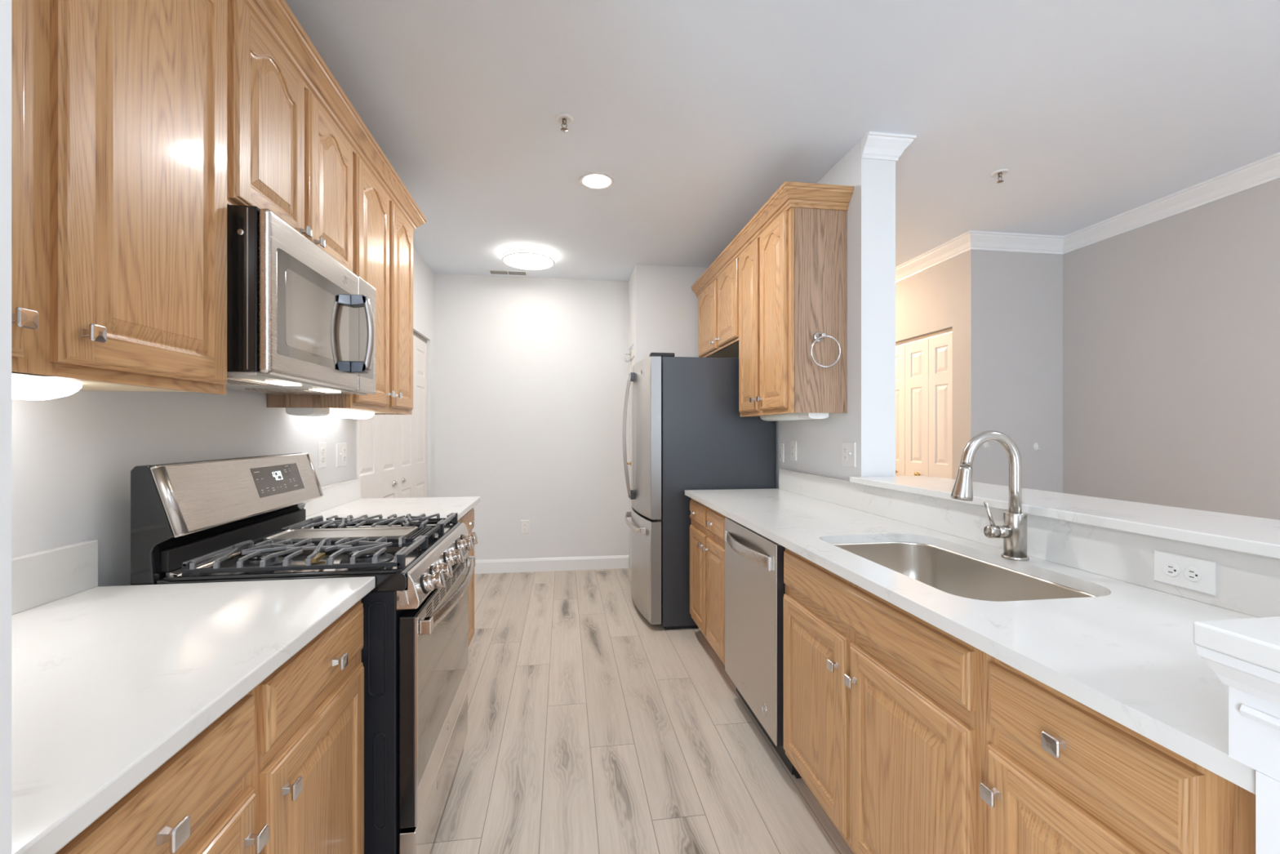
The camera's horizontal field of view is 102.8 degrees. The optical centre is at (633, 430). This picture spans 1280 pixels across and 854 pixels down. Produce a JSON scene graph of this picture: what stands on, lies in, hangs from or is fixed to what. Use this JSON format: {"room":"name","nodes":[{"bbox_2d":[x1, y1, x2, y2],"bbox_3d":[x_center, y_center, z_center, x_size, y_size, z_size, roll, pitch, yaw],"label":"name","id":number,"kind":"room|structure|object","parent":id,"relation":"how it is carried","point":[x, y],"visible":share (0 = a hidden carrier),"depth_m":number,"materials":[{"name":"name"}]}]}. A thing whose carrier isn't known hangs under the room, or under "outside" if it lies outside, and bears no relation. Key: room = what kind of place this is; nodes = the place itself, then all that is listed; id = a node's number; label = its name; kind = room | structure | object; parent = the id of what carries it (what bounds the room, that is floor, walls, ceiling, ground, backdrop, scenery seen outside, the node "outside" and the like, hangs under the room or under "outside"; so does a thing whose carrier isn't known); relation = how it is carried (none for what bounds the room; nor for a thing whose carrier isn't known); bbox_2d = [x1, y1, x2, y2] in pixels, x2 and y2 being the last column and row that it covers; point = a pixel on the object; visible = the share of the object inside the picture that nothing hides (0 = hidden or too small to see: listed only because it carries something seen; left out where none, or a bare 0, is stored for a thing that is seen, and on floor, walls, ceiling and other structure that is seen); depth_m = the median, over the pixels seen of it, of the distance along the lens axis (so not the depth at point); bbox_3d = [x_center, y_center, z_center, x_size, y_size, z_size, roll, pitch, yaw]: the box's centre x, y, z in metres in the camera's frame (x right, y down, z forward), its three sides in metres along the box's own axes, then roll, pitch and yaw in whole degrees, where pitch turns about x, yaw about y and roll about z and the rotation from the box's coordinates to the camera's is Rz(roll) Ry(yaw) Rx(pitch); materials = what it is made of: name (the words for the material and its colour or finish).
{"room":"kitchen","nodes":[
{"label":"kitchen","id":0,"kind":"room"},
{"bbox_2d":[0,0,11,853],"bbox_3d":[-1.024,-0.059,0.290,1.050,2.706,0.120,0,0,-8],"label":"wall","id":1,"kind":"structure","parent":0,"point":[5,5],"depth_m":0.42,"materials":[{"name":"paint"}]},
{"bbox_2d":[11,248,434,586],"bbox_3d":[-1.559,-0.059,2.507,0.120,2.706,4.419,0,0,-8],"label":"wall","id":2,"kind":"structure","parent":0,"point":[73,456],"depth_m":1.34,"materials":[{"name":"paint"}]},
{"bbox_2d":[11,540,97,614],"bbox_3d":[-1.252,0.323,0.786,0.022,0.113,0.924,0,0,-8],"label":"backsplash","id":3,"kind":"structure","parent":2,"relation":"attached to","point":[40,578],"depth_m":1.13,"materials":[{"name":"white stone"}]},
{"bbox_2d":[11,0,226,394],"bbox_3d":[-1.089,-0.619,0.810,0.351,1.055,0.926,0,0,-8],"label":"upper cabinet","id":4,"kind":"object","parent":2,"relation":"attached to","point":[119,107],"visible":0.98,"depth_m":0.95,"materials":[{"name":"brown wood"}]},
{"bbox_2d":[11,377,82,399],"bbox_3d":[-1.151,-0.079,0.761,0.105,0.036,0.580,0,0,-8],"label":"light","id":5,"kind":"object","parent":4,"relation":"attached to","point":[22,388],"visible":0.94,"depth_m":0.98,"materials":[{"name":"white plastic"}]},
{"bbox_2d":[226,0,352,271],"bbox_3d":[-1.204,-0.860,1.643,0.351,0.572,0.754,0,0,-8],"label":"upper cabinet","id":6,"kind":"object","parent":2,"relation":"attached to","point":[286,157],"visible":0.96,"depth_m":1.50,"materials":[{"name":"brown wood"}]},
{"bbox_2d":[226,204,375,395],"bbox_3d":[-1.141,-0.355,1.650,0.474,0.434,0.754,0,0,-8],"label":"microwave","id":7,"kind":"object","parent":6,"relation":"attached to","point":[300,322],"visible":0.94,"depth_m":1.43,"materials":[{"name":"silver metal"}]},
{"bbox_2d":[317,442,326,468],"bbox_3d":[-1.485,0.116,2.441,0.009,0.122,0.076,0,0,-8],"label":"wall outlet","id":8,"kind":"object","parent":2,"relation":"attached to","point":[322,446],"visible":1,"depth_m":2.43,"materials":[{"name":"white plastic"}]},
{"bbox_2d":[320,447,324,454],"bbox_3d":[-1.482,0.096,2.442,0.003,0.033,0.033,0,0,-8],"label":"receptacle","id":9,"kind":"object","parent":8,"relation":"attached to","point":[322,449],"depth_m":2.44,"materials":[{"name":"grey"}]},
{"bbox_2d":[320,455,324,462],"bbox_3d":[-1.482,0.136,2.442,0.003,0.033,0.033,0,0,-8],"label":"receptacle","id":10,"kind":"object","parent":8,"relation":"attached to","point":[322,457],"depth_m":2.44,"materials":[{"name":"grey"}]},
{"bbox_2d":[303,478,360,516],"bbox_3d":[-1.478,0.323,2.434,0.022,0.113,0.867,0,0,-8],"label":"backsplash","id":11,"kind":"structure","parent":2,"relation":"attached to","point":[337,494],"depth_m":2.55,"materials":[{"name":"white stone"}]},
{"bbox_2d":[242,0,426,231],"bbox_3d":[-1.193,-1.166,1.630,0.366,0.096,2.577,0,0,-8],"label":"crown molding","id":12,"kind":"structure","parent":2,"relation":"attached to","point":[276,17],"depth_m":1.76,"materials":[{"name":"brown wood"}]},
{"bbox_2d":[266,153,413,414],"bbox_3d":[-1.311,-0.619,2.430,0.351,1.055,0.842,0,0,-8],"label":"upper cabinet","id":13,"kind":"object","parent":2,"relation":"attached to","point":[383,238],"visible":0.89,"depth_m":2.37,"materials":[{"name":"brown wood"}]},
{"bbox_2d":[285,407,374,418],"bbox_3d":[-1.370,-0.079,2.356,0.105,0.036,0.660,0,0,-8],"label":"light","id":14,"kind":"object","parent":13,"relation":"attached to","point":[320,412],"visible":0.92,"depth_m":2.19,"materials":[{"name":"white plastic"}]},
{"bbox_2d":[335,442,346,466],"bbox_3d":[-1.511,0.124,2.655,0.016,0.122,0.118,0,0,-8],"label":"switch plate","id":15,"kind":"object","parent":2,"relation":"attached to","point":[340,448],"visible":1,"depth_m":2.64,"materials":[{"name":"white plastic"}]},
{"bbox_2d":[359,331,426,498],"bbox_3d":[-1.691,0.246,3.659,0.061,2.072,1.560,0,0,-8],"label":"door","id":16,"kind":"structure","parent":2,"relation":"in","point":[393,448],"depth_m":3.71,"materials":[{"name":"white paint"}]},
{"bbox_2d":[434,273,631,568],"bbox_3d":[-0.863,-0.059,4.772,1.875,2.706,0.120,0,0,-8],"label":"wall","id":17,"kind":"structure","parent":0,"point":[531,374],"depth_m":4.70,"materials":[{"name":"paint"}]},
{"bbox_2d":[520,520,529,533],"bbox_3d":[-0.990,0.882,4.689,0.078,0.125,0.009,0,0,-8],"label":"wall outlet","id":18,"kind":"object","parent":17,"relation":"attached to","point":[525,524],"visible":1,"depth_m":4.69,"materials":[{"name":"white plastic"}]},
{"bbox_2d":[474,555,628,573],"bbox_3d":[-0.913,1.233,4.698,1.755,0.122,0.014,0,0,-8],"label":"baseboard","id":19,"kind":"structure","parent":17,"relation":"attached to","point":[611,562],"depth_m":4.71,"materials":[{"name":"white paint"}]},
{"bbox_2d":[429,567,853,853],"bbox_3d":[1.294,1.294,-0.553,6.222,0.001,16.789,0,0,-8],"label":"floor","id":20,"kind":"structure","parent":0,"point":[594,726],"depth_m":2.11,"materials":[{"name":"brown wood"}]},
{"bbox_2d":[55,599,364,853],"bbox_3d":[-0.931,0.852,0.831,0.671,0.884,0.924,0,0,-8],"label":"base cabinet","id":21,"kind":"object","parent":20,"relation":"on","point":[281,771],"visible":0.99,"depth_m":0.90,"materials":[{"name":"brown wood"}]},
{"bbox_2d":[11,576,375,853],"bbox_3d":[-0.936,0.394,0.830,0.660,0.030,0.924,0,0,-8],"label":"countertop","id":22,"kind":"structure","parent":21,"relation":"on","point":[109,683],"depth_m":0.79,"materials":[{"name":"white stone"}]},
{"bbox_2d":[130,452,478,853],"bbox_3d":[-0.930,0.690,1.684,0.734,1.209,0.763,0,0,-8],"label":"gas range","id":23,"kind":"object","parent":20,"relation":"on","point":[239,518],"visible":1,"depth_m":1.40,"materials":[{"name":"silver metal"}]},
{"bbox_2d":[156,521,461,591],"bbox_3d":[-0.941,0.397,1.682,0.591,0.051,0.760,0,0,-8],"label":"cooktop","id":24,"kind":"object","parent":23,"relation":"in","point":[388,577],"depth_m":1.36,"materials":[{"name":"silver metal"}]},
{"bbox_2d":[361,591,406,853],"bbox_3d":[-0.985,0.848,1.676,0.623,0.852,0.752,0,0,-8],"label":"panel","id":25,"kind":"object","parent":23,"relation":"in","point":[383,613],"depth_m":1.34,"materials":[{"name":"black metal"}]},
{"bbox_2d":[457,507,474,646],"bbox_3d":[-1.156,0.852,2.475,0.671,0.884,0.853,0,0,-8],"label":"base cabinet","id":26,"kind":"object","parent":20,"relation":"on","point":[468,518],"visible":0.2,"depth_m":2.79,"materials":[{"name":"brown wood"}]},
{"bbox_2d":[306,496,480,520],"bbox_3d":[-1.156,0.394,2.478,0.671,0.030,0.867,0,0,-8],"label":"countertop","id":27,"kind":"structure","parent":26,"relation":"on","point":[415,506],"depth_m":2.53,"materials":[{"name":"white stone"}]},
{"bbox_2d":[622,352,774,629],"bbox_3d":[0.407,0.393,3.790,0.966,1.802,0.910,0,0,-8],"label":"refrigerator","id":28,"kind":"object","parent":20,"relation":"on","point":[689,431],"visible":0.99,"depth_m":3.33,"materials":[{"name":"grey metal"}]},
{"bbox_2d":[689,498,727,665],"bbox_3d":[0.702,0.852,2.926,0.656,0.884,0.762,0,0,-8],"label":"base cabinet","id":29,"kind":"object","parent":20,"relation":"on","point":[707,528],"visible":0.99,"depth_m":2.81,"materials":[{"name":"brown wood"}]},
{"bbox_2d":[724,517,801,778],"bbox_3d":[0.779,0.854,2.230,0.671,0.880,0.620,0,0,-8],"label":"dishwasher","id":30,"kind":"object","parent":20,"relation":"on","point":[755,586],"visible":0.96,"depth_m":2.08,"materials":[{"name":"silver metal"}]},
{"bbox_2d":[783,547,983,853],"bbox_3d":[0.900,0.852,1.476,0.656,0.884,0.895,0,0,-8],"label":"base cabinet","id":31,"kind":"object","parent":20,"relation":"on","point":[883,706],"visible":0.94,"depth_m":1.29,"materials":[{"name":"brown wood"}]},
{"bbox_2d":[979,652,1255,853],"bbox_3d":[0.990,0.852,0.824,0.656,0.884,0.420,0,0,-8],"label":"base cabinet","id":32,"kind":"object","parent":20,"relation":"on","point":[1061,775],"visible":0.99,"depth_m":0.79,"materials":[{"name":"brown wood"}]},
{"bbox_2d":[684,488,1258,794],"bbox_3d":[0.836,0.394,1.964,0.647,0.030,2.724,0,0,-8],"label":"countertop","id":33,"kind":"structure","parent":32,"relation":"on","point":[1127,653],"depth_m":1.01,"materials":[{"name":"white stone"}]},
{"bbox_2d":[831,541,1098,601],"bbox_3d":[0.904,0.502,1.512,0.447,0.186,0.748,0,0,-8],"label":"sink","id":34,"kind":"object","parent":33,"relation":"in","point":[944,570],"visible":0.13,"depth_m":1.70,"materials":[{"name":"silver metal"}]},
{"bbox_2d":[950,430,1029,560],"bbox_3d":[1.062,0.189,1.519,0.220,0.380,0.068,0,0,-1],"label":"kitchen faucet","id":35,"kind":"object","parent":33,"relation":"on","point":[1013,531],"visible":1,"depth_m":1.51,"materials":[{"name":"silver metal"}]},
{"bbox_2d":[628,264,707,364],"bbox_3d":[0.485,-0.059,4.644,1.000,2.706,0.500,0,0,-8],"label":"wall","id":36,"kind":"structure","parent":0,"point":[663,304],"depth_m":4.37,"materials":[{"name":"paint"}]},
{"bbox_2d":[626,346,634,568],"bbox_3d":[-0.021,0.268,4.625,0.098,2.028,0.390,0,0,-8],"label":"door","id":37,"kind":"structure","parent":36,"relation":"in","point":[632,363],"depth_m":4.75,"materials":[{"name":"white paint"}]},
{"bbox_2d":[624,351,631,362],"bbox_3d":[-0.049,-0.684,4.712,0.064,0.104,0.030,0,0,-8],"label":"coat hook","id":38,"kind":"object","parent":37,"relation":"attached to","point":[630,359],"visible":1,"depth_m":4.71,"materials":[{"name":"silver metal"}]},
{"bbox_2d":[284,0,1279,281],"bbox_3d":[1.284,-1.462,-0.531,6.000,0.100,13.800,0,0,-8],"label":"ceiling","id":39,"kind":"structure","parent":0,"point":[697,113],"depth_m":2.20,"materials":[{"name":"paint"}]},
{"bbox_2d":[487,269,528,275],"bbox_3d":[-1.112,-1.409,4.551,0.340,0.006,0.120,0,0,-8],"label":"ceiling vent","id":40,"kind":"object","parent":39,"relation":"in","point":[491,271],"visible":1,"depth_m":4.54,"materials":[{"name":"white metal"}]},
{"bbox_2d":[502,245,554,270],"bbox_3d":[-0.836,-1.380,4.090,0.411,0.064,0.411,0,0,-8],"label":"flush ceiling light","id":41,"kind":"object","parent":39,"relation":"attached to","point":[522,257],"visible":1,"depth_m":4.00,"materials":[{"name":"white plastic"}]},
{"bbox_2d":[503,253,553,269],"bbox_3d":[-0.836,-1.353,4.090,0.392,0.010,0.392,0,0,-8],"label":"diffuser","id":42,"kind":"object","parent":41,"relation":"attached to","point":[522,261],"depth_m":4.06,"materials":[{"name":"white plastic"}]},
{"bbox_2d":[555,113,573,132],"bbox_3d":[-0.311,-1.386,2.311,0.080,0.052,0.080,0,0,-8],"label":"sprinkler","id":43,"kind":"object","parent":39,"relation":"attached to","point":[562,118],"visible":1,"depth_m":2.31,"materials":[{"name":"white paint"}]},
{"bbox_2d":[579,172,613,189],"bbox_3d":[-0.205,-1.407,2.883,0.196,0.010,0.196,0,0,-8],"label":"recessed light","id":44,"kind":"object","parent":39,"relation":"in","point":[594,180],"visible":1,"depth_m":2.87,"materials":[{"name":"white paint"}]},
{"bbox_2d":[991,168,1008,182],"bbox_3d":[2.006,-1.386,2.792,0.080,0.052,0.080,0,0,-8],"label":"sprinkler","id":45,"kind":"object","parent":39,"relation":"attached to","point":[999,173],"visible":1,"depth_m":2.79,"materials":[{"name":"white paint"}]},
{"bbox_2d":[774,139,895,488],"bbox_3d":[1.060,-0.059,3.468,0.180,2.706,1.985,0,0,-8],"label":"wall","id":46,"kind":"structure","parent":0,"point":[868,422],"depth_m":2.49,"materials":[{"name":"paint"}]},
{"bbox_2d":[697,258,738,358],"bbox_3d":[0.746,-0.869,3.821,0.346,0.555,1.032,0,0,-8],"label":"upper cabinet","id":47,"kind":"object","parent":46,"relation":"attached to","point":[718,304],"visible":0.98,"depth_m":3.70,"materials":[{"name":"brown wood"}]},
{"bbox_2d":[691,181,853,298],"bbox_3d":[0.792,-1.166,3.420,0.361,0.096,1.838,0,0,-8],"label":"crown molding","id":48,"kind":"structure","parent":47,"relation":"attached to","point":[788,195],"depth_m":2.63,"materials":[{"name":"brown wood"}]},
{"bbox_2d":[779,443,783,462],"bbox_3d":[0.978,0.144,3.369,0.009,0.122,0.060,0,0,-8],"label":"wall outlet","id":49,"kind":"object","parent":46,"relation":"attached to","point":[781,445],"visible":1,"depth_m":3.36,"materials":[{"name":"white plastic"}]},
{"bbox_2d":[738,207,847,417],"bbox_3d":[0.866,-0.619,2.943,0.346,1.055,0.749,0,0,-8],"label":"upper cabinet","id":50,"kind":"object","parent":46,"relation":"attached to","point":[793,278],"visible":0.99,"depth_m":2.59,"materials":[{"name":"brown wood"}]},
{"bbox_2d":[760,413,828,421],"bbox_3d":[0.902,-0.079,2.924,0.110,0.036,0.650,0,0,-8],"label":"light","id":51,"kind":"object","parent":50,"relation":"attached to","point":[788,416],"visible":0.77,"depth_m":2.77,"materials":[{"name":"white plastic"}]},
{"bbox_2d":[810,331,840,367],"bbox_3d":[0.949,-0.405,2.544,0.159,0.185,0.062,0,0,-8],"label":"towel ring","id":52,"kind":"object","parent":50,"relation":"attached to","point":[818,336],"visible":1,"depth_m":2.52,"materials":[{"name":"silver metal"}]},
{"bbox_2d":[790,440,796,460],"bbox_3d":[1.002,0.124,3.195,0.009,0.122,0.076,0,0,-8],"label":"wall outlet","id":53,"kind":"object","parent":46,"relation":"attached to","point":[793,443],"visible":1,"depth_m":3.19,"materials":[{"name":"white plastic"}]},
{"bbox_2d":[791,445,794,456],"bbox_3d":[0.999,0.124,3.195,0.003,0.066,0.033,0,0,-8],"label":"receptacle","id":54,"kind":"object","parent":53,"relation":"attached to","point":[793,446],"depth_m":3.19,"materials":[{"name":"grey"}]},
{"bbox_2d":[842,441,855,466],"bbox_3d":[1.083,0.118,2.576,0.016,0.122,0.118,0,0,-8],"label":"switch plate","id":55,"kind":"object","parent":46,"relation":"attached to","point":[848,448],"visible":1,"depth_m":2.56,"materials":[{"name":"white plastic"}]},
{"bbox_2d":[843,446,847,453],"bbox_3d":[1.080,0.098,2.598,0.003,0.033,0.033,0,0,-8],"label":"receptacle","id":56,"kind":"object","parent":55,"relation":"attached to","point":[845,448],"depth_m":2.60,"materials":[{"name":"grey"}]},
{"bbox_2d":[843,454,847,461],"bbox_3d":[1.080,0.138,2.598,0.003,0.033,0.033,0,0,-8],"label":"receptacle","id":57,"kind":"object","parent":55,"relation":"attached to","point":[845,456],"depth_m":2.60,"materials":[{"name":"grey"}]},
{"bbox_2d":[861,131,916,162],"bbox_3d":[1.101,-1.365,3.399,0.244,0.094,1.964,0,0,-8],"label":"trim","id":58,"kind":"structure","parent":46,"relation":"attached to","point":[874,145],"depth_m":2.45,"materials":[{"name":"white paint"}]},
{"bbox_2d":[778,468,1279,617],"bbox_3d":[1.147,0.314,1.999,0.020,0.131,2.710,0,0,-8],"label":"backsplash","id":59,"kind":"structure","parent":46,"relation":"attached to","point":[1249,584],"depth_m":1.39,"materials":[{"name":"white stone"}]},
{"bbox_2d":[1153,549,1216,595],"bbox_3d":[1.248,0.320,1.160,0.009,0.074,0.116,0,0,-8],"label":"wall outlet","id":60,"kind":"object","parent":59,"relation":"attached to","point":[1195,574],"visible":1,"depth_m":1.15,"materials":[{"name":"white plastic"}]},
{"bbox_2d":[1162,561,1179,577],"bbox_3d":[1.242,0.320,1.179,0.003,0.033,0.033,0,0,-8],"label":"receptacle","id":61,"kind":"object","parent":60,"relation":"attached to","point":[1170,569],"depth_m":1.18,"materials":[{"name":"white plastic"}]},
{"bbox_2d":[1183,566,1201,582],"bbox_3d":[1.247,0.320,1.140,0.003,0.033,0.033,0,0,-8],"label":"receptacle","id":62,"kind":"object","parent":60,"relation":"attached to","point":[1191,574],"depth_m":1.14,"materials":[{"name":"white plastic"}]},
{"bbox_2d":[895,255,958,479],"bbox_3d":[2.312,-0.059,5.083,0.120,2.706,2.555,0,0,-8],"label":"wall","id":63,"kind":"structure","parent":0,"point":[926,301],"depth_m":4.05,"materials":[{"name":"beige paint"}]},
{"bbox_2d":[895,328,952,479],"bbox_3d":[2.366,0.246,4.455,0.083,2.072,1.165,0,0,-8],"label":"door","id":64,"kind":"structure","parent":63,"relation":"in","point":[923,363],"depth_m":4.20,"materials":[{"name":"white paint"}]},
{"bbox_2d":[958,249,1062,493],"bbox_3d":[2.870,-0.059,3.809,0.880,2.706,0.120,0,0,-8],"label":"wall","id":65,"kind":"structure","parent":0,"point":[1011,304],"depth_m":3.74,"materials":[{"name":"beige paint"}]},
{"bbox_2d":[982,441,989,447],"bbox_3d":[2.559,0.094,3.687,0.036,0.056,0.038,0,0,-8],"label":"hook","id":66,"kind":"object","parent":65,"relation":"attached to","point":[985,444],"visible":0.77,"depth_m":3.70,"materials":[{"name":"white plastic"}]},
{"bbox_2d":[1033,442,1040,450],"bbox_3d":[2.968,0.116,3.743,0.036,0.056,0.038,0,0,-8],"label":"hook","id":67,"kind":"object","parent":65,"relation":"attached to","point":[1035,445],"visible":1,"depth_m":3.75,"materials":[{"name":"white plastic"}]},
{"bbox_2d":[1003,511,1026,557],"bbox_3d":[1.137,0.306,1.520,0.057,0.127,0.057,0,0,-8],"label":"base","id":68,"kind":"object","parent":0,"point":[1015,544],"depth_m":1.50,"materials":[{"name":"silver metal"}]},
{"bbox_2d":[1062,177,1279,519],"bbox_3d":[3.979,-0.059,-1.512,0.125,2.706,10.725,0,0,-8],"label":"wall","id":69,"kind":"structure","parent":0,"point":[1171,325],"depth_m":3.06,"materials":[{"name":"beige paint"}]},
{"bbox_2d":[895,151,1279,283],"bbox_3d":[3.322,-1.360,-0.252,0.835,0.104,13.400,0,0,-8],"label":"trim","id":70,"kind":"structure","parent":69,"relation":"attached to","point":[1265,170],"depth_m":3.43,"materials":[{"name":"white paint"}]},
{"bbox_3d":[0.997,0.771,1.454,0.830,1.046,1.990,0,0,-8],"label":"wall","id":71,"kind":"structure","parent":0,"visible":0},
{"bbox_2d":[849,475,1279,672],"bbox_3d":[1.051,0.234,1.454,1.033,0.027,1.996,0,0,-8],"label":"bar","id":72,"kind":"object","parent":71,"relation":"on","point":[1256,641],"visible":0.94,"depth_m":1.25,"materials":[{"name":"white stone"}]},
{"bbox_2d":[1194,644,1279,853],"bbox_3d":[0.993,0.771,0.544,0.664,1.046,0.188,0,0,-8],"label":"column","id":73,"kind":"structure","parent":71,"relation":"attached to","point":[1254,690],"depth_m":0.56,"materials":[{"name":"white paint"}]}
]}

